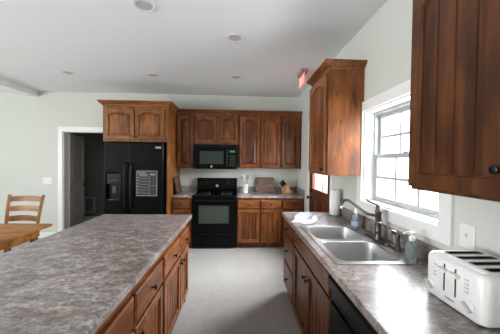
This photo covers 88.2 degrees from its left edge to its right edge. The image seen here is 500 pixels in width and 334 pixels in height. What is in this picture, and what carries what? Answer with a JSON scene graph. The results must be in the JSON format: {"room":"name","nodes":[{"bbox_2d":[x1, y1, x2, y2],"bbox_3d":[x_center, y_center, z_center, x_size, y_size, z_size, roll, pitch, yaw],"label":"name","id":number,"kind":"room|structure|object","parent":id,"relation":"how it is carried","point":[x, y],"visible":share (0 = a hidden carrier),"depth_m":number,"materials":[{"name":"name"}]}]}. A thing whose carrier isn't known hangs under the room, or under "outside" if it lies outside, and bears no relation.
{"room":"kitchen","nodes":[
{"label":"kitchen","id":0,"kind":"room"},
{"bbox_2d":[70,133,104,215],"bbox_3d":[-3.230,0.101,6.421,2.700,2.450,0.100,1,1,-2],"label":"wall","id":1,"kind":"structure","parent":0,"point":[94,143],"depth_m":6.35,"materials":[{"name":"paint"}]},
{"bbox_2d":[85,197,94,211],"bbox_3d":[-3.952,0.929,6.350,0.250,0.380,0.010,1,1,-2],"label":"air vent","id":2,"kind":"object","parent":1,"relation":"in","point":[91,201],"visible":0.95,"depth_m":6.35,"materials":[{"name":"paint"}]},
{"bbox_2d":[85,216,97,219],"bbox_3d":[-3.242,1.277,6.387,2.700,0.100,0.012,1,1,-2],"label":"baseboard","id":3,"kind":"structure","parent":1,"relation":"attached to","point":[86,217],"depth_m":6.35,"materials":[{"name":"paint"}]},
{"bbox_2d":[97,99,179,213],"bbox_3d":[-1.849,0.163,4.508,1.151,2.436,0.882,1,1,-2],"label":"tall cabinet","id":4,"kind":"object","parent":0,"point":[135,121],"visible":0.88,"depth_m":4.10,"materials":[{"name":"brown wood"}]},
{"bbox_2d":[0,91,297,237],"bbox_3d":[-2.917,-0.192,4.958,8.194,3.100,0.115,1,1,-2],"label":"wall","id":5,"kind":"structure","parent":0,"point":[29,125],"depth_m":4.86,"materials":[{"name":"paint"}]},
{"bbox_2d":[0,78,37,96],"bbox_3d":[-5.316,-1.573,0.904,3.020,0.640,8.123,1,1,-2],"label":"trim","id":6,"kind":"structure","parent":5,"relation":"attached to","point":[6,86],"depth_m":4.47,"materials":[{"name":"paint"}]},
{"bbox_2d":[38,232,56,237],"bbox_3d":[-5.237,1.277,4.823,3.180,0.110,0.013,1,1,-2],"label":"baseboard","id":7,"kind":"structure","parent":5,"relation":"attached to","point":[42,234],"depth_m":4.88,"materials":[{"name":"paint"}]},
{"bbox_2d":[43,177,51,183],"bbox_3d":[-3.823,0.259,4.861,0.165,0.120,0.017,1,1,-2],"label":"light switch","id":8,"kind":"object","parent":5,"relation":"attached to","point":[45,180],"visible":1,"depth_m":4.87,"materials":[{"name":"plastic"}]},
{"bbox_2d":[58,126,102,231],"bbox_3d":[-3.175,0.290,5.341,1.110,2.115,0.920,1,1,-2],"label":"door","id":9,"kind":"structure","parent":5,"relation":"in","point":[71,147],"depth_m":5.01,"materials":[{"name":"paint"}]},
{"bbox_2d":[176,109,194,167],"bbox_3d":[-1.170,-0.514,4.775,0.326,1.044,0.382,1,1,-2],"label":"upper cabinet","id":10,"kind":"object","parent":5,"relation":"attached to","point":[185,118],"visible":0.94,"depth_m":4.62,"materials":[{"name":"brown wood"}]},
{"bbox_2d":[181,186,196,190],"bbox_3d":[-1.183,0.415,4.975,0.346,0.100,0.020,1,1,-2],"label":"backsplash","id":11,"kind":"structure","parent":5,"relation":"attached to","point":[184,188],"depth_m":4.97,"materials":[{"name":"stone"}]},
{"bbox_2d":[194,109,238,145],"bbox_3d":[-0.607,-0.720,4.795,0.795,0.620,0.382,1,1,-2],"label":"upper cabinet","id":12,"kind":"object","parent":5,"relation":"attached to","point":[221,126],"visible":0.98,"depth_m":4.64,"materials":[{"name":"brown wood"}]},
{"bbox_2d":[193,144,236,168],"bbox_3d":[-0.622,-0.187,4.761,0.767,0.440,0.465,1,1,-2],"label":"microwave","id":13,"kind":"object","parent":12,"relation":"attached to","point":[206,156],"visible":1,"depth_m":4.58,"materials":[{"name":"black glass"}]},
{"bbox_2d":[238,110,281,168],"bbox_3d":[0.174,-0.498,4.833,0.771,1.044,0.382,1,1,-2],"label":"upper cabinet","id":14,"kind":"object","parent":5,"relation":"attached to","point":[259,135],"visible":1,"depth_m":4.68,"materials":[{"name":"brown wood"}]},
{"bbox_2d":[237,186,295,191],"bbox_3d":[0.336,0.433,5.040,1.168,0.100,0.020,1,1,-2],"label":"backsplash","id":15,"kind":"structure","parent":5,"relation":"attached to","point":[239,188],"depth_m":5.02,"materials":[{"name":"stone"}]},
{"bbox_2d":[280,111,302,168],"bbox_3d":[0.750,-0.492,4.858,0.380,1.044,0.382,1,1,-2],"label":"upper cabinet","id":16,"kind":"object","parent":5,"relation":"attached to","point":[291,121],"visible":0.95,"depth_m":4.71,"materials":[{"name":"brown wood"}]},
{"bbox_2d":[0,220,302,333],"bbox_3d":[-2.735,1.469,2.015,8.544,0.100,10.200,1,1,-2],"label":"floor","id":17,"kind":"structure","parent":0,"point":[232,290],"depth_m":2.91,"materials":[{"name":"tile"}]},
{"bbox_2d":[3,194,44,252],"bbox_3d":[-3.086,0.886,3.329,0.488,1.006,0.559,1,1,-2],"label":"dining chair","id":18,"kind":"object","parent":17,"relation":"on","point":[10,198],"visible":0.52,"depth_m":3.53,"materials":[{"name":"brown wood"}]},
{"bbox_2d":[0,223,52,250],"bbox_3d":[-3.050,1.036,2.208,1.620,0.750,1.530,1,1,-2],"label":"dining table","id":19,"kind":"object","parent":17,"relation":"on","point":[11,234],"visible":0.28,"depth_m":2.71,"materials":[{"name":"brown wood"}]},
{"bbox_2d":[95,256,162,333],"bbox_3d":[-1.007,1.017,1.319,0.888,0.873,1.018,1,1,-2],"label":"base cabinet","id":20,"kind":"object","parent":17,"relation":"on","point":[140,311],"visible":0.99,"depth_m":1.44,"materials":[{"name":"brown wood"}]},
{"bbox_2d":[104,141,166,213],"bbox_3d":[-1.848,0.487,4.443,0.912,1.790,0.926,1,1,-2],"label":"refrigerator","id":21,"kind":"object","parent":17,"relation":"on","point":[122,160],"visible":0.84,"depth_m":4.05,"materials":[{"name":"black metal"}]},
{"bbox_2d":[136,171,156,195],"bbox_3d":[-1.626,0.258,4.058,0.325,0.400,0.004,1,1,-2],"label":"sheet","id":22,"kind":"object","parent":21,"relation":"attached to","point":[146,181],"visible":1,"depth_m":4.06,"materials":[{"name":"white paper"}]},
{"bbox_2d":[160,224,188,333],"bbox_3d":[-1.049,0.998,2.288,0.888,0.873,0.919,1,1,-2],"label":"base cabinet","id":23,"kind":"object","parent":17,"relation":"on","point":[174,257],"visible":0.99,"depth_m":2.19,"materials":[{"name":"brown wood"}]},
{"bbox_2d":[171,198,191,246],"bbox_3d":[-1.176,0.950,4.660,0.343,0.873,0.664,1,1,-2],"label":"base cabinet","id":24,"kind":"object","parent":17,"relation":"on","point":[181,206],"visible":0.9,"depth_m":4.37,"materials":[{"name":"brown wood"}]},
{"bbox_2d":[171,186,196,197],"bbox_3d":[-1.171,0.442,4.667,0.346,0.140,0.636,1,1,-2],"label":"countertop","id":25,"kind":"structure","parent":24,"relation":"on","point":[188,191],"depth_m":4.75,"materials":[{"name":"stone"}]},
{"bbox_2d":[173,176,182,193],"bbox_3d":[-1.293,0.319,4.636,0.086,0.298,0.360,1,1,-2],"label":"cutting board","id":26,"kind":"object","parent":25,"relation":"on","point":[177,182],"visible":1,"depth_m":4.58,"materials":[{"name":"brown wood"}]},
{"bbox_2d":[192,178,236,246],"bbox_3d":[-0.619,0.795,4.659,0.757,1.158,0.672,1,1,-2],"label":"range","id":27,"kind":"object","parent":17,"relation":"on","point":[214,203],"visible":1,"depth_m":4.38,"materials":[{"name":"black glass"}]},
{"bbox_2d":[192,192,236,196],"bbox_3d":[-0.616,0.486,4.669,0.757,0.022,0.610,1,1,-2],"label":"cooktop","id":28,"kind":"object","parent":27,"relation":"in","point":[198,194],"depth_m":4.48,"materials":[{"name":"black glass"}]},
{"bbox_2d":[237,198,281,246],"bbox_3d":[0.149,0.966,4.717,0.778,0.873,0.664,1,1,-2],"label":"base cabinet","id":29,"kind":"object","parent":17,"relation":"on","point":[259,220],"visible":1,"depth_m":4.43,"materials":[{"name":"brown wood"}]},
{"bbox_2d":[237,186,304,197],"bbox_3d":[0.349,0.460,4.733,1.168,0.140,0.636,1,1,-2],"label":"countertop","id":30,"kind":"structure","parent":29,"relation":"on","point":[296,192],"depth_m":4.67,"materials":[{"name":"stone"}]},
{"bbox_2d":[243,184,247,192],"bbox_3d":[-0.086,0.400,4.810,0.106,0.166,0.106,1,1,-2],"label":"utensil crock","id":31,"kind":"object","parent":30,"relation":"on","point":[245,186],"visible":0.9,"depth_m":4.76,"materials":[{"name":"white ceramic"}]},
{"bbox_2d":[256,177,273,191],"bbox_3d":[0.288,0.341,4.965,0.360,0.285,0.081,1,1,-2],"label":"cutting board","id":32,"kind":"object","parent":30,"relation":"on","point":[263,184],"visible":1,"depth_m":4.96,"materials":[{"name":"brown wood"}]},
{"bbox_2d":[282,184,290,193],"bbox_3d":[0.683,0.407,4.843,0.160,0.170,0.100,1,1,-2],"label":"knife block","id":33,"kind":"object","parent":30,"relation":"on","point":[285,189],"visible":0.94,"depth_m":4.79,"materials":[{"name":"brown wood"}]},
{"bbox_2d":[283,218,294,304],"bbox_3d":[0.690,1.011,2.746,0.644,0.873,0.543,1,1,-2],"label":"base cabinet","id":34,"kind":"object","parent":17,"relation":"on","point":[288,271],"visible":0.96,"depth_m":2.67,"materials":[{"name":"brown wood"}]},
{"bbox_2d":[281,198,303,246],"bbox_3d":[0.734,0.973,4.742,0.387,0.873,0.664,1,1,-2],"label":"base cabinet","id":35,"kind":"object","parent":17,"relation":"on","point":[288,204],"visible":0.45,"depth_m":4.44,"materials":[{"name":"brown wood"}]},
{"bbox_2d":[293,232,331,333],"bbox_3d":[0.722,1.026,1.980,0.644,0.873,0.986,1,1,-2],"label":"base cabinet","id":36,"kind":"object","parent":17,"relation":"on","point":[312,295],"visible":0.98,"depth_m":1.91,"materials":[{"name":"brown wood"}]},
{"bbox_2d":[328,274,377,333],"bbox_3d":[0.762,1.035,1.196,0.630,0.848,0.578,1,1,-2],"label":"dishwasher","id":37,"kind":"object","parent":17,"relation":"on","point":[345,317],"visible":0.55,"depth_m":1.26,"materials":[{"name":"black metal"}]},
{"bbox_3d":[0.788,1.057,0.450,0.644,0.873,0.909,1,1,-2],"label":"base cabinet","id":38,"kind":"object","parent":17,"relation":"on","visible":0},
{"bbox_2d":[282,207,499,333],"bbox_3d":[0.756,0.528,1.487,0.632,0.140,3.085,1,1,-2],"label":"countertop","id":39,"kind":"structure","parent":38,"relation":"on","point":[394,299],"depth_m":1.17,"materials":[{"name":"stone"}]},
{"bbox_2d":[291,212,321,223],"bbox_3d":[0.575,0.509,2.661,0.258,0.046,0.490,1,1,25],"label":"dish towel","id":40,"kind":"object","parent":39,"relation":"on","point":[306,217],"visible":1,"depth_m":2.55,"materials":[{"name":"fabric"}]},
{"bbox_2d":[329,189,339,215],"bbox_3d":[0.932,0.389,2.841,0.111,0.289,0.111,1,1,-2],"label":"paper towel roll","id":41,"kind":"object","parent":39,"relation":"on","point":[334,197],"visible":1,"depth_m":2.79,"materials":[{"name":"white paper"}]},
{"bbox_2d":[300,225,422,264],"bbox_3d":[0.731,0.639,1.927,0.516,0.187,0.908,1,1,-2],"label":"sink","id":42,"kind":"object","parent":39,"relation":"in","point":[345,245],"visible":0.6,"depth_m":1.89,"materials":[{"name":"silver metal"}]},
{"bbox_2d":[351,208,358,228],"bbox_3d":[0.928,0.453,2.276,0.054,0.175,0.088,1,1,-2],"label":"dish soap bottle","id":43,"kind":"object","parent":42,"relation":"on","point":[354,222],"visible":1,"depth_m":2.25,"materials":[{"name":"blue plastic"}]},
{"bbox_2d":[389,230,401,251],"bbox_3d":[0.959,0.484,1.694,0.075,0.136,0.048,1,1,-2],"label":"sprayer","id":44,"kind":"object","parent":42,"relation":"on","point":[397,235],"visible":1,"depth_m":1.69,"materials":[{"name":"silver metal"}]},
{"bbox_2d":[403,231,418,263],"bbox_3d":[0.942,0.467,1.513,0.076,0.178,0.072,1,1,-2],"label":"soap bottle","id":45,"kind":"object","parent":42,"relation":"on","point":[411,247],"visible":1,"depth_m":1.49,"materials":[{"name":"green plastic"}]},
{"bbox_2d":[340,198,391,246],"bbox_3d":[0.859,0.401,1.935,0.259,0.291,0.326,1,1,-2],"label":"faucet","id":46,"kind":"object","parent":39,"relation":"on","point":[378,211],"visible":1,"depth_m":1.92,"materials":[{"name":"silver metal"}]},
{"bbox_2d":[424,250,499,327],"bbox_3d":[0.922,0.473,1.042,0.281,0.191,0.288,1,1,-2],"label":"toaster","id":47,"kind":"object","parent":39,"relation":"on","point":[468,281],"visible":1,"depth_m":0.99,"materials":[{"name":"white plastic"}]},
{"bbox_3d":[-0.967,1.036,0.385,0.888,0.873,0.848,1,1,-2],"label":"base cabinet","id":48,"kind":"object","parent":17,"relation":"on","visible":0},
{"bbox_2d":[0,214,191,333],"bbox_3d":[-1.037,0.559,1.346,0.937,0.040,2.875,1,1,-2],"label":"countertop","id":49,"kind":"structure","parent":48,"relation":"on","point":[71,280],"depth_m":1.34,"materials":[{"name":"stone"}]},
{"bbox_2d":[0,0,386,96],"bbox_3d":[-1.250,-1.371,1.082,5.124,0.120,8.123,1,1,-2],"label":"ceiling","id":50,"kind":"structure","parent":0,"point":[111,46],"depth_m":2.79,"materials":[{"name":"paint"}]},
{"bbox_2d":[60,70,75,74],"bbox_3d":[-2.660,-1.376,3.768,0.190,0.009,0.190,1,1,-2],"label":"recessed light","id":51,"kind":"object","parent":50,"relation":"in","point":[61,71],"visible":1,"depth_m":3.75,"materials":[{"name":"paint"}]},
{"bbox_2d":[132,0,156,11],"bbox_3d":[-0.866,-1.321,2.111,0.190,0.009,0.190,1,1,-2],"label":"recessed light","id":52,"kind":"object","parent":50,"relation":"in","point":[142,5],"visible":1,"depth_m":2.11,"materials":[{"name":"paint"}]},
{"bbox_2d":[146,73,159,77],"bbox_3d":[-1.442,-1.362,3.830,0.190,0.009,0.190,1,1,-2],"label":"recessed light","id":53,"kind":"object","parent":50,"relation":"in","point":[154,75],"visible":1,"depth_m":3.83,"materials":[{"name":"paint"}]},
{"bbox_2d":[226,33,243,41],"bbox_3d":[-0.154,-1.322,2.645,0.190,0.009,0.190,1,1,-2],"label":"recessed light","id":54,"kind":"object","parent":50,"relation":"in","point":[232,37],"visible":1,"depth_m":2.63,"materials":[{"name":"paint"}]},
{"bbox_2d":[230,75,241,78],"bbox_3d":[-0.210,-1.347,3.873,0.190,0.009,0.190,1,1,-2],"label":"recessed light","id":55,"kind":"object","parent":50,"relation":"in","point":[231,76],"visible":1,"depth_m":3.86,"materials":[{"name":"paint"}]},
{"bbox_2d":[297,68,307,88],"bbox_3d":[0.735,-1.232,3.611,0.090,0.204,0.280,1,1,-2],"label":"exit sign","id":56,"kind":"object","parent":50,"relation":"hanging from","point":[303,71],"visible":1,"depth_m":3.56,"materials":[{"name":"red plastic"}]},
{"bbox_2d":[297,0,499,257],"bbox_3d":[1.171,0.100,1.215,0.160,2.766,7.723,1,1,-2],"label":"wall","id":57,"kind":"structure","parent":0,"point":[385,40],"depth_m":1.98,"materials":[{"name":"paint"}]},
{"bbox_2d":[306,123,333,211],"bbox_3d":[0.981,0.360,3.678,0.126,2.145,1.140,1,1,-2],"label":"door","id":58,"kind":"structure","parent":57,"relation":"in","point":[318,200],"depth_m":3.85,"materials":[{"name":"paint"}]},
{"bbox_2d":[306,59,367,175],"bbox_3d":[0.841,-0.447,2.646,0.388,1.044,0.667,1,1,-2],"label":"upper cabinet","id":59,"kind":"object","parent":57,"relation":"attached to","point":[337,91],"visible":1,"depth_m":2.37,"materials":[{"name":"brown wood"}]},
{"bbox_2d":[340,207,440,260],"bbox_3d":[1.063,0.511,1.500,0.019,0.100,3.085,1,1,-2],"label":"backsplash","id":60,"kind":"structure","parent":57,"relation":"attached to","point":[367,223],"depth_m":1.93,"materials":[{"name":"stone"}]},
{"bbox_2d":[356,79,454,246],"bbox_3d":[1.133,-0.086,1.909,0.178,0.996,1.096,1,1,-2],"label":"window","id":61,"kind":"structure","parent":57,"relation":"in","point":[394,101],"depth_m":2.03,"materials":[{"name":"paint"}]},
{"bbox_2d":[408,0,499,201],"bbox_3d":[0.921,-0.410,0.772,0.388,1.044,0.980,1,1,-2],"label":"upper cabinet","id":62,"kind":"object","parent":57,"relation":"attached to","point":[454,132],"visible":1,"depth_m":0.95,"materials":[{"name":"brown wood"}]},
{"bbox_2d":[459,222,475,249],"bbox_3d":[1.076,0.346,1.285,0.017,0.120,0.087,1,1,-2],"label":"light switch","id":63,"kind":"object","parent":57,"relation":"attached to","point":[467,235],"visible":0.96,"depth_m":1.28,"materials":[{"name":"plastic"}]},
{"label":"outside","id":64,"kind":"structure","parent":0,"visible":0},
{"bbox_2d":[319,172,438,209],"bbox_3d":[30.177,1.979,16.345,58.256,0.050,90.000,1,1,-2],"label":"outdoor ground","id":65,"kind":"structure","parent":64,"point":[405,193],"depth_m":17.31,"materials":[{"name":"white"}]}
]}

